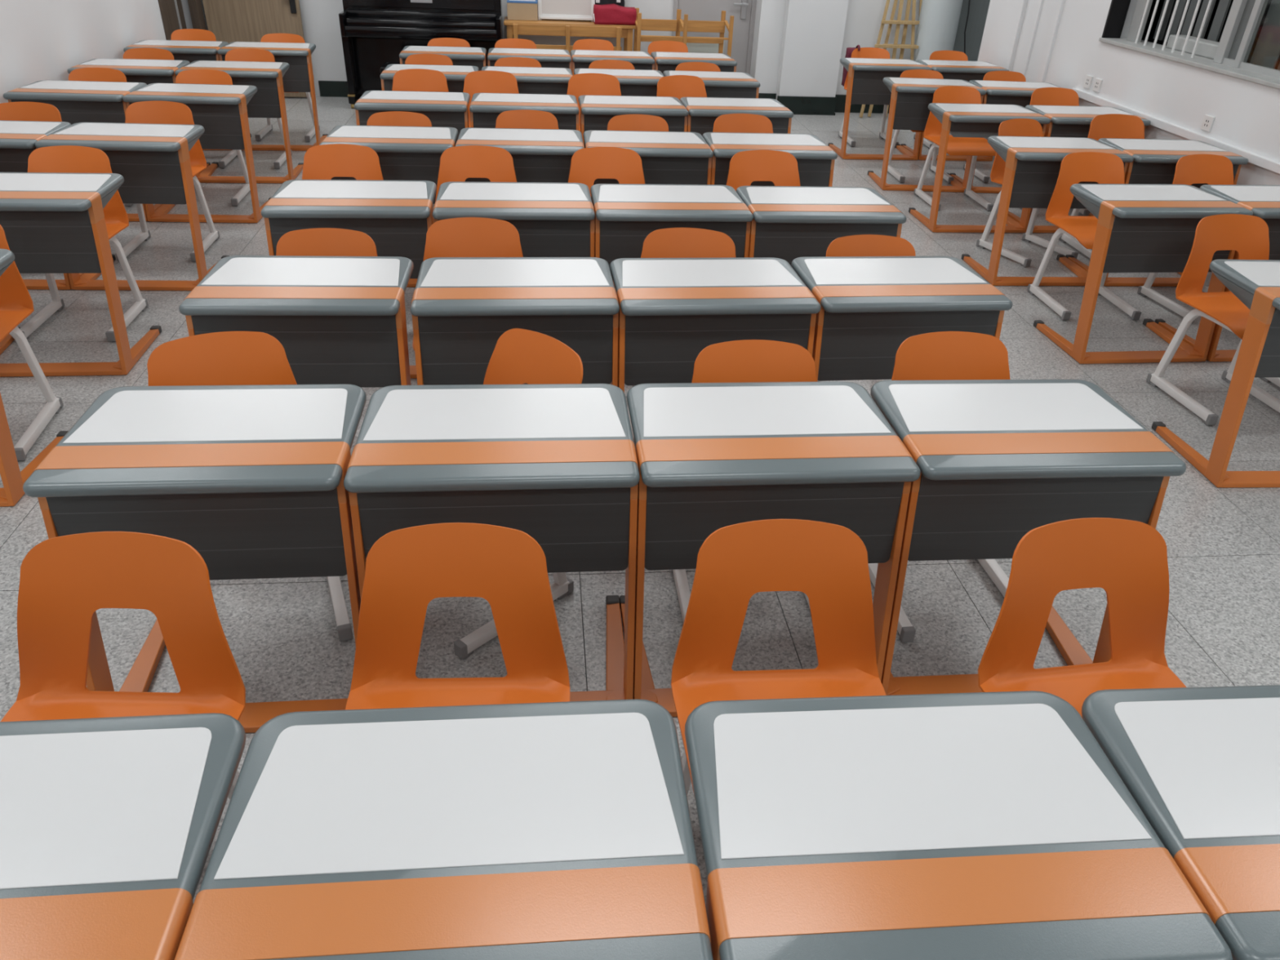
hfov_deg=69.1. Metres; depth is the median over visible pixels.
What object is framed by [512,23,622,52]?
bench
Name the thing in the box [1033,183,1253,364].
school desk
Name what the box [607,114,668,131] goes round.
chair
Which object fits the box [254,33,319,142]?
chair
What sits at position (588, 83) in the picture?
chair
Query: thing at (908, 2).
easel
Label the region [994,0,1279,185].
wall
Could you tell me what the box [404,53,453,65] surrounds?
chair
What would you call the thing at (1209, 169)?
chair
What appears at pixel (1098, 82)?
wall socket
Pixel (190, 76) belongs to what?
chair
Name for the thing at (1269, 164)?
trim
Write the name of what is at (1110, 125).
chair
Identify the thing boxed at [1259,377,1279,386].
chair
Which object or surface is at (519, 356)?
chair
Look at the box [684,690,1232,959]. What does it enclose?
school desk
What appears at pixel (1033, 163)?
school desk
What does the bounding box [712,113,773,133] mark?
chair
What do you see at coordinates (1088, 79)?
wall socket
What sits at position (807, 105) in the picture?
baseboard
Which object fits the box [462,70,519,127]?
chair
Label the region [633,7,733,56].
wooden chairs
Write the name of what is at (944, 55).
chair
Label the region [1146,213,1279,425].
chair
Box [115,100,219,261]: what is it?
chair
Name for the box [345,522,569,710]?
chair
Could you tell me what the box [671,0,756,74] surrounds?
door
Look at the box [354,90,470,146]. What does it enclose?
school desk
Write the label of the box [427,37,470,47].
chair
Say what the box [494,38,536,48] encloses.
chair
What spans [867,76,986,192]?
school desk
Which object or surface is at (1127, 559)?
chair
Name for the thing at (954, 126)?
tray
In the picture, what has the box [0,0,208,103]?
wall
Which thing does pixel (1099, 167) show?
chair
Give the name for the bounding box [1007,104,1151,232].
school desk
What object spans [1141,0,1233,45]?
wall
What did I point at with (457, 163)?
chair
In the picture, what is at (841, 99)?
baseboard
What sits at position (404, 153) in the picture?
school desk
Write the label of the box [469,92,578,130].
school desk
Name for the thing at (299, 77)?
school desk
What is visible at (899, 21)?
easel
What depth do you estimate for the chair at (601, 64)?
7.53 m
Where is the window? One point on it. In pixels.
(1248, 46)
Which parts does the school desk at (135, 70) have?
modesty panel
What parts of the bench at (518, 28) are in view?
post, rail, post, rail, post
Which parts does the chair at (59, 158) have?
frame, frame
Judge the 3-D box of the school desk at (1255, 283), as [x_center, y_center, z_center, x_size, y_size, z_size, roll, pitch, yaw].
[2.648,-0.438,3.778,0.693,0.761,0.555,0,32,-4]
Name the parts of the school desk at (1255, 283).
leg, modesty panel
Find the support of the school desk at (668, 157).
on the floor
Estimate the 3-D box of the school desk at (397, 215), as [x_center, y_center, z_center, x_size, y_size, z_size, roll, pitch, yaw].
[-1.274,-0.928,4.280,0.693,0.761,0.555,-2,32,-7]
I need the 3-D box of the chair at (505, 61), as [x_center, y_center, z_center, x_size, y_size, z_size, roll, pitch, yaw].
[-0.969,-2.911,7.429,0.474,0.786,0.581,-1,32,-6]
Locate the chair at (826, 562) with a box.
[671,519,886,795]
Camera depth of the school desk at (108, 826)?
1.33 m
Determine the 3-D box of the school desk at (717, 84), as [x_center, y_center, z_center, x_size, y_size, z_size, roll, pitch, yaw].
[0.533,-2.783,7.356,0.693,0.761,0.555,-1,32,-6]
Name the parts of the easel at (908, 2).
leg, leg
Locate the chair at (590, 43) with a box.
[571,38,613,71]
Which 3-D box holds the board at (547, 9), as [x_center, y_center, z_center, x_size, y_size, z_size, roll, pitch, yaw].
[-0.734,-4.938,9.265,0.570,0.649,0.120,-1,32,-6]
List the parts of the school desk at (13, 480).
leg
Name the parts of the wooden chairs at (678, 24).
post, post, post, armrest, rail, post, post, armrest, post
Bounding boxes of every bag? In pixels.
[593,3,636,25]
[841,44,860,85]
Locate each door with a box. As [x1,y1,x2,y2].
[157,0,311,97]
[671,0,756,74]
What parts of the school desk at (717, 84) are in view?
modesty panel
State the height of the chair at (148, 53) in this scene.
0.786 m
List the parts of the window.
sill, film panel, pane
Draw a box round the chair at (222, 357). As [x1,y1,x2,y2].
[146,331,353,641]
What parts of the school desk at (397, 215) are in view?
leg, modesty panel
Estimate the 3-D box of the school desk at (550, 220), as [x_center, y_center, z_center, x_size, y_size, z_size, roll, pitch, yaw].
[-0.573,-0.939,4.348,0.693,0.761,0.555,-2,32,-6]
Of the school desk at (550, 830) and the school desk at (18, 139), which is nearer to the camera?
the school desk at (550, 830)
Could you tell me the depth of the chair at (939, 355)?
2.97 m
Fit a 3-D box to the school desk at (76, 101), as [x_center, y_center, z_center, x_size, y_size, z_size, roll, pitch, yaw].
[-3.561,-2.147,6.055,0.693,0.761,0.555,-1,32,-5]
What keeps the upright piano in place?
on the floor
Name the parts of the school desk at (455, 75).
modesty panel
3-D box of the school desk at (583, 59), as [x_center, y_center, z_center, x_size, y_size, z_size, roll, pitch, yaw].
[-0.253,-3.307,8.132,0.693,0.761,0.555,-2,32,-7]
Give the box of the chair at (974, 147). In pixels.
[913,85,995,210]
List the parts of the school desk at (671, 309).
leg, modesty panel, leg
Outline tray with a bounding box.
[950,121,1042,132]
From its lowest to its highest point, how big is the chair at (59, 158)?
0.786 m
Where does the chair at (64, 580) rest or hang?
on the floor
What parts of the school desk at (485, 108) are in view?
modesty panel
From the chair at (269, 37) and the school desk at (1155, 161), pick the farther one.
the chair at (269, 37)
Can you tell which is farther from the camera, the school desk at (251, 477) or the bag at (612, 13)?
the bag at (612, 13)
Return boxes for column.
[913,0,963,61]
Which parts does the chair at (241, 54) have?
frame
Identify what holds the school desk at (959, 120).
on the floor
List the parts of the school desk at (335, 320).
leg, modesty panel, leg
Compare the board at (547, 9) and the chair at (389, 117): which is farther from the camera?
the board at (547, 9)
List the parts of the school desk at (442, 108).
modesty panel, leg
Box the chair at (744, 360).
[671,339,817,622]
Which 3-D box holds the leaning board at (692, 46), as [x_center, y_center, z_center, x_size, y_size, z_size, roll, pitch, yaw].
[0.496,-4.325,9.897,0.760,0.660,0.024,-1,32,-6]
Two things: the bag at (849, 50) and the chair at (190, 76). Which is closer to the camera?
the chair at (190, 76)
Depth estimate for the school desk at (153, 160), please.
4.87 m
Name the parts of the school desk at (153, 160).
leg, modesty panel, leg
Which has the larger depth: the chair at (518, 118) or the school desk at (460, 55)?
the school desk at (460, 55)
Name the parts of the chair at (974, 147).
frame, frame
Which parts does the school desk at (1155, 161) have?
leg, modesty panel, leg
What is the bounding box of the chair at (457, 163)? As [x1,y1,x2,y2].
[435,145,516,201]
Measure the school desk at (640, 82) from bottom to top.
0.761 m
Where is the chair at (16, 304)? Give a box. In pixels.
[0,224,63,461]
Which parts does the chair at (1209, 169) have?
frame, frame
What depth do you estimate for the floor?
3.28 m
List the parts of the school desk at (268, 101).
modesty panel, leg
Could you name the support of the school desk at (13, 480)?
on the floor
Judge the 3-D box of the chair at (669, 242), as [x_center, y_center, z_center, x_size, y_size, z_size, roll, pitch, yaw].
[0.181,-0.542,3.747,0.474,0.786,0.581,3,32,0]
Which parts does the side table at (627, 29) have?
leg, leg, leg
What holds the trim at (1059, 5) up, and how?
attached to the wall at (1246, 113)
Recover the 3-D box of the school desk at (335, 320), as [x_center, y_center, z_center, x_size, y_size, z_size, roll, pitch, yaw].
[-1.169,-0.360,3.386,0.693,0.761,0.555,-1,32,-5]
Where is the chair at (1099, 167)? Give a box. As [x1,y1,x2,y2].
[1026,151,1141,319]
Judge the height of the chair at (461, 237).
0.786 m
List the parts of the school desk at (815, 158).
leg, modesty panel, leg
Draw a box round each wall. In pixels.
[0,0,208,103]
[298,0,919,99]
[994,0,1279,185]
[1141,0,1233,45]
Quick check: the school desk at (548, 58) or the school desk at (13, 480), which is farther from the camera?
the school desk at (548, 58)
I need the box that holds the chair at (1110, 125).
[1058,113,1144,259]
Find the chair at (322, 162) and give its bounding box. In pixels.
[302,143,383,180]
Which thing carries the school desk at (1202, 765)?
on the floor
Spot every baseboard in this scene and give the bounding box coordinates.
[318,80,362,97]
[758,93,836,115]
[834,94,889,113]
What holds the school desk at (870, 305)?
on the floor
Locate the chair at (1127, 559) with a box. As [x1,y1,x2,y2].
[977,517,1186,717]
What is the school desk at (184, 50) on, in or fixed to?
on the floor
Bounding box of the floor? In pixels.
[0,96,1279,907]
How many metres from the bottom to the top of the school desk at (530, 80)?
0.761 m
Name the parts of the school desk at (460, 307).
leg, modesty panel, leg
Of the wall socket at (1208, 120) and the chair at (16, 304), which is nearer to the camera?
the chair at (16, 304)
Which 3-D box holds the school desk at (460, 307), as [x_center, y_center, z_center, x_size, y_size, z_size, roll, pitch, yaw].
[-0.449,-0.373,3.456,0.693,0.761,0.555,-2,32,-7]
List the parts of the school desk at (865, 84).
leg, modesty panel, leg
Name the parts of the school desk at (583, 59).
modesty panel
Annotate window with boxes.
[1098,0,1279,88]
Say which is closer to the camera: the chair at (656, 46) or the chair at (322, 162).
the chair at (322, 162)
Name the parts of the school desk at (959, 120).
leg, leg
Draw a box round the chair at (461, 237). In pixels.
[412,217,523,351]
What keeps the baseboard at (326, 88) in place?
attached to the wall at (798, 46)
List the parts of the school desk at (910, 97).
leg, modesty panel, leg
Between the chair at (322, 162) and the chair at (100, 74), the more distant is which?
the chair at (100, 74)
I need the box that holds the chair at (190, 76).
[174,69,250,205]
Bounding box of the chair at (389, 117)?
[366,111,434,209]
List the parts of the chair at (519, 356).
frame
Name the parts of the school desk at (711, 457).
leg, modesty panel, leg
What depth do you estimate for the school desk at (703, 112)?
6.12 m
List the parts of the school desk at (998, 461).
leg, modesty panel, leg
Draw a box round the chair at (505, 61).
[494,57,541,66]
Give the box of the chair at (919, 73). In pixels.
[887,69,953,183]
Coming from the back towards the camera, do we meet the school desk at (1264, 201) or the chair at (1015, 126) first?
the chair at (1015, 126)
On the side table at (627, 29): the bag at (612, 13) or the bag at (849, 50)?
the bag at (612, 13)
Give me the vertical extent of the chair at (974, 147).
0.786 m
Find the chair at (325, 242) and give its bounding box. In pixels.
[275,227,377,256]
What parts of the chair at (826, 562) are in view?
frame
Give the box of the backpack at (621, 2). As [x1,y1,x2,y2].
[595,0,624,6]
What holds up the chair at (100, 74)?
on the floor
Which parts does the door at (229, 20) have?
panel, frame, handle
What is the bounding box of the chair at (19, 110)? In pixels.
[0,101,62,121]
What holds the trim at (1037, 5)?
attached to the wall at (1246, 113)
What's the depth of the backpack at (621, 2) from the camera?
9.39 m
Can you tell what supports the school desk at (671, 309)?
on the floor
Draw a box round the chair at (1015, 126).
[976,118,1078,266]
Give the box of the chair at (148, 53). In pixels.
[123,47,173,59]
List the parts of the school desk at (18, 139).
modesty panel, leg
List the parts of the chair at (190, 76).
frame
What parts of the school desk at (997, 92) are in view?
modesty panel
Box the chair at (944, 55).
[913,49,968,148]
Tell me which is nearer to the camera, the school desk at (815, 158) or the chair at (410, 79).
the school desk at (815, 158)
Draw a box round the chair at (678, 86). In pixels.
[656,75,706,98]
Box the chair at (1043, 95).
[1029,87,1089,216]
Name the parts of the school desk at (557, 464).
leg, modesty panel, leg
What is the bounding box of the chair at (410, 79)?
[391,68,448,91]
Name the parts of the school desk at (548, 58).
modesty panel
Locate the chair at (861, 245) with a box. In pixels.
[817,234,915,381]
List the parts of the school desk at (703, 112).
modesty panel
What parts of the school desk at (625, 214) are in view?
leg, modesty panel, leg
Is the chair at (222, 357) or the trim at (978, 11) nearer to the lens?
the chair at (222, 357)
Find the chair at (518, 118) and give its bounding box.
[495,109,558,128]
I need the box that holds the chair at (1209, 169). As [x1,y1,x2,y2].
[1137,154,1233,321]
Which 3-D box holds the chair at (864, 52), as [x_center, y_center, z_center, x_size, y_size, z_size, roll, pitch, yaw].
[2.188,-3.607,8.757,0.474,0.786,0.581,-1,32,-6]
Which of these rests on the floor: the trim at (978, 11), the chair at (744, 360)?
the chair at (744, 360)
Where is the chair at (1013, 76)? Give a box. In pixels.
[963,71,1026,182]
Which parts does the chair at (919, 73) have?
frame, frame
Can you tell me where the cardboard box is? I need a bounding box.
[506,0,537,20]
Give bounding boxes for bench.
[380,62,399,73]
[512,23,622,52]
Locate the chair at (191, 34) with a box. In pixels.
[170,28,216,40]
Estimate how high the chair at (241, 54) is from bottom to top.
0.786 m
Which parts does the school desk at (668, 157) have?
modesty panel, leg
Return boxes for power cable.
[964,0,970,53]
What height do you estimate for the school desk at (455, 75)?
0.761 m
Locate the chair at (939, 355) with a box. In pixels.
[867,331,1009,642]
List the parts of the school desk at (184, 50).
modesty panel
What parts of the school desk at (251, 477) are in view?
leg, modesty panel, leg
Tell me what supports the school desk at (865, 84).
on the floor
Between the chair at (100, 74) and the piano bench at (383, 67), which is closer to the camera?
the chair at (100, 74)
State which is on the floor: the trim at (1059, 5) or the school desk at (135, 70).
the school desk at (135, 70)
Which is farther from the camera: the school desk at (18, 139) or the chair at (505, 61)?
the chair at (505, 61)
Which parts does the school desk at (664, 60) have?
modesty panel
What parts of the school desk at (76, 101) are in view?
modesty panel, leg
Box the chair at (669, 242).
[626,227,735,439]
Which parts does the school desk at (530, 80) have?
modesty panel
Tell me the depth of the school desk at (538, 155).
5.06 m
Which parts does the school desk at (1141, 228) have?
leg, modesty panel, leg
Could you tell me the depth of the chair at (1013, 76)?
7.83 m
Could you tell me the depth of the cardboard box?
9.26 m
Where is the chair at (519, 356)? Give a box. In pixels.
[453,328,582,659]
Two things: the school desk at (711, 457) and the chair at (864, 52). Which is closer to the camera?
the school desk at (711, 457)
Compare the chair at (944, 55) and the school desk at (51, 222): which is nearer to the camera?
the school desk at (51, 222)
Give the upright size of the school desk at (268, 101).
0.761 m
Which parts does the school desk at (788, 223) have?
leg, modesty panel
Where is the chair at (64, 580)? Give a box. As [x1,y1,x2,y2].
[0,531,245,799]
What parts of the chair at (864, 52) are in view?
frame, frame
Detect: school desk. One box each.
[0,120,83,289]
[0,172,161,377]
[0,248,67,506]
[0,712,245,959]
[3,80,163,221]
[22,383,366,733]
[35,122,229,290]
[66,57,210,173]
[122,82,271,222]
[123,39,232,150]
[174,60,303,183]
[174,698,712,959]
[178,255,413,387]
[217,41,328,151]
[260,179,436,378]
[319,124,457,287]
[343,383,639,702]
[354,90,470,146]
[380,63,479,92]
[399,45,486,71]
[409,257,619,386]
[432,181,595,257]
[455,127,584,182]
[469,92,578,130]
[481,66,573,94]
[487,47,571,69]
[570,49,654,75]
[573,67,664,96]
[577,94,688,147]
[582,129,713,288]
[590,183,753,279]
[609,257,821,392]
[619,381,920,716]
[650,51,737,73]
[662,70,760,99]
[680,97,793,135]
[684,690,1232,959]
[702,132,837,186]
[736,185,906,265]
[791,255,1013,381]
[827,57,932,159]
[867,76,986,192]
[870,378,1186,695]
[900,59,1008,160]
[908,102,1050,232]
[949,80,1060,193]
[961,135,1133,285]
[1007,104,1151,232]
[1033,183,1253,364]
[1065,137,1248,286]
[1081,684,1279,959]
[1151,258,1279,487]
[1154,184,1279,361]
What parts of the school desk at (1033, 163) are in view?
leg, modesty panel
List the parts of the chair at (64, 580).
frame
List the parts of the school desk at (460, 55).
modesty panel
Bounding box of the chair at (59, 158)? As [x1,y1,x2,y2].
[19,145,148,341]
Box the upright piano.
[338,0,502,108]
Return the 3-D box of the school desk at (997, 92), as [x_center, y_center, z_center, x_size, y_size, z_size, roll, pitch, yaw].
[2.988,-2.770,7.508,0.693,0.761,0.555,1,32,-3]
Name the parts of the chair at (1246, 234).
frame, frame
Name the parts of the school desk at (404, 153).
modesty panel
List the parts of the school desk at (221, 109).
leg, modesty panel, leg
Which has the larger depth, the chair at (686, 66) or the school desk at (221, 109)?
the chair at (686, 66)
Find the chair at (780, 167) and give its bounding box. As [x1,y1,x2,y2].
[726,149,799,191]
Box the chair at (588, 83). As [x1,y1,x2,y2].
[566,72,621,131]
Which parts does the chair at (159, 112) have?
frame, frame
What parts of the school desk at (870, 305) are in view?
leg, modesty panel, leg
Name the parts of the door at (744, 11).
handle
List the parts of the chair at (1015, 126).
frame, frame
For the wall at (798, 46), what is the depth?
9.65 m
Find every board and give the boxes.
[537,0,595,21]
[686,40,724,53]
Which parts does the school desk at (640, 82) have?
modesty panel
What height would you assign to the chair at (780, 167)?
0.786 m
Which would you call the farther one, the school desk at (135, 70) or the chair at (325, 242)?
the school desk at (135, 70)
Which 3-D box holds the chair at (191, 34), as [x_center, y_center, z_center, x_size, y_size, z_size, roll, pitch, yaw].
[-3.892,-3.464,8.101,0.474,0.786,0.581,-1,32,-6]
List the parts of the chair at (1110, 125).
frame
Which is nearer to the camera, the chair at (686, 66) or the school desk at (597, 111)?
the school desk at (597, 111)
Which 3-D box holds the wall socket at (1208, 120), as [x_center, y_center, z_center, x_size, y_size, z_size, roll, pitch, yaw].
[3.559,-2.239,5.830,0.013,0.088,0.088,-1,32,-6]
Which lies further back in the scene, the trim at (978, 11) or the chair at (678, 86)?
the trim at (978, 11)
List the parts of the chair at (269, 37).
frame, frame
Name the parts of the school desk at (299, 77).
modesty panel, leg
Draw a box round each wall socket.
[1083,74,1093,88]
[1092,77,1102,92]
[1200,114,1214,132]
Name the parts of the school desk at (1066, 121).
leg, modesty panel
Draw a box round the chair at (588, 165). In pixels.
[568,146,644,195]
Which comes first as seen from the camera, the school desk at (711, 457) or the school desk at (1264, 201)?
the school desk at (711, 457)
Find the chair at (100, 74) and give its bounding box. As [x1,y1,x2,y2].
[68,66,132,206]
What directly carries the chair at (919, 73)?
on the floor
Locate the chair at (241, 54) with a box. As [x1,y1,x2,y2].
[218,48,292,168]
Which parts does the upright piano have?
leg, name plate, music panel, panel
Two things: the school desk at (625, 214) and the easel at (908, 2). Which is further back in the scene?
the easel at (908, 2)
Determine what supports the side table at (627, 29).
on the floor
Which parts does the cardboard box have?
blue lid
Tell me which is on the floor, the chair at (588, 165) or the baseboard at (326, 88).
the chair at (588, 165)
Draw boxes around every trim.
[952,0,990,61]
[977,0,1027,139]
[1016,0,1044,76]
[1035,0,1065,82]
[1072,88,1279,173]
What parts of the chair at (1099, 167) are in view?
frame, frame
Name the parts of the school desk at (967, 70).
leg, modesty panel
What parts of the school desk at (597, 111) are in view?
leg, modesty panel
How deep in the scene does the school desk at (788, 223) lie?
4.19 m
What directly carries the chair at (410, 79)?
on the floor
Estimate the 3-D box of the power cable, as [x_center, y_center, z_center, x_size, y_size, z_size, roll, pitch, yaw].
[3.413,-4.712,9.544,0.186,1.892,0.060,7,32,8]
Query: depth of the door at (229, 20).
9.20 m
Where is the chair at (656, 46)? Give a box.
[647,40,688,54]
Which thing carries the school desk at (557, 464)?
on the floor
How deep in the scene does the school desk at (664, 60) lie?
7.92 m
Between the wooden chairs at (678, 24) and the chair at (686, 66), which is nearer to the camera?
the chair at (686, 66)
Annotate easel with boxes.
[859,0,919,117]
[867,0,922,116]
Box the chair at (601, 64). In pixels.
[588,59,635,69]
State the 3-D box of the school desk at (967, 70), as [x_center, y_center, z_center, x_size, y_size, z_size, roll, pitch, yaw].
[2.834,-3.348,8.415,0.693,0.761,0.555,-1,32,-6]
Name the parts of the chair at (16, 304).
frame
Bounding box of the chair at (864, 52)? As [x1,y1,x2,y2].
[838,47,898,147]
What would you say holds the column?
attached to the wall at (798, 46)
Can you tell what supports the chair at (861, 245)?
on the floor
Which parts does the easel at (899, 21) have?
leg, leg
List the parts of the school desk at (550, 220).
modesty panel, leg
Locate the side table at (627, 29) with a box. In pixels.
[503,16,635,50]
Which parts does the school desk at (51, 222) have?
modesty panel, leg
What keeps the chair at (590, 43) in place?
on the floor
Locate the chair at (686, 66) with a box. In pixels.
[675,62,720,71]
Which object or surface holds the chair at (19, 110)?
on the floor
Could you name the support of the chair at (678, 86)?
on the floor
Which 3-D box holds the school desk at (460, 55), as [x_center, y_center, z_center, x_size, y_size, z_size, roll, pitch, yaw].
[-1.654,-3.265,7.966,0.693,0.761,0.555,-2,32,-7]
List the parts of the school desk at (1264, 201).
leg, modesty panel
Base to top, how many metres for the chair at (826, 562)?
0.786 m
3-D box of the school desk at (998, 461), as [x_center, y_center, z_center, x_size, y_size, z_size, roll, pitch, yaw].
[1.011,0.168,2.701,0.693,0.761,0.555,-1,32,-6]
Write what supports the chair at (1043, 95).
on the floor
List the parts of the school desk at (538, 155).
modesty panel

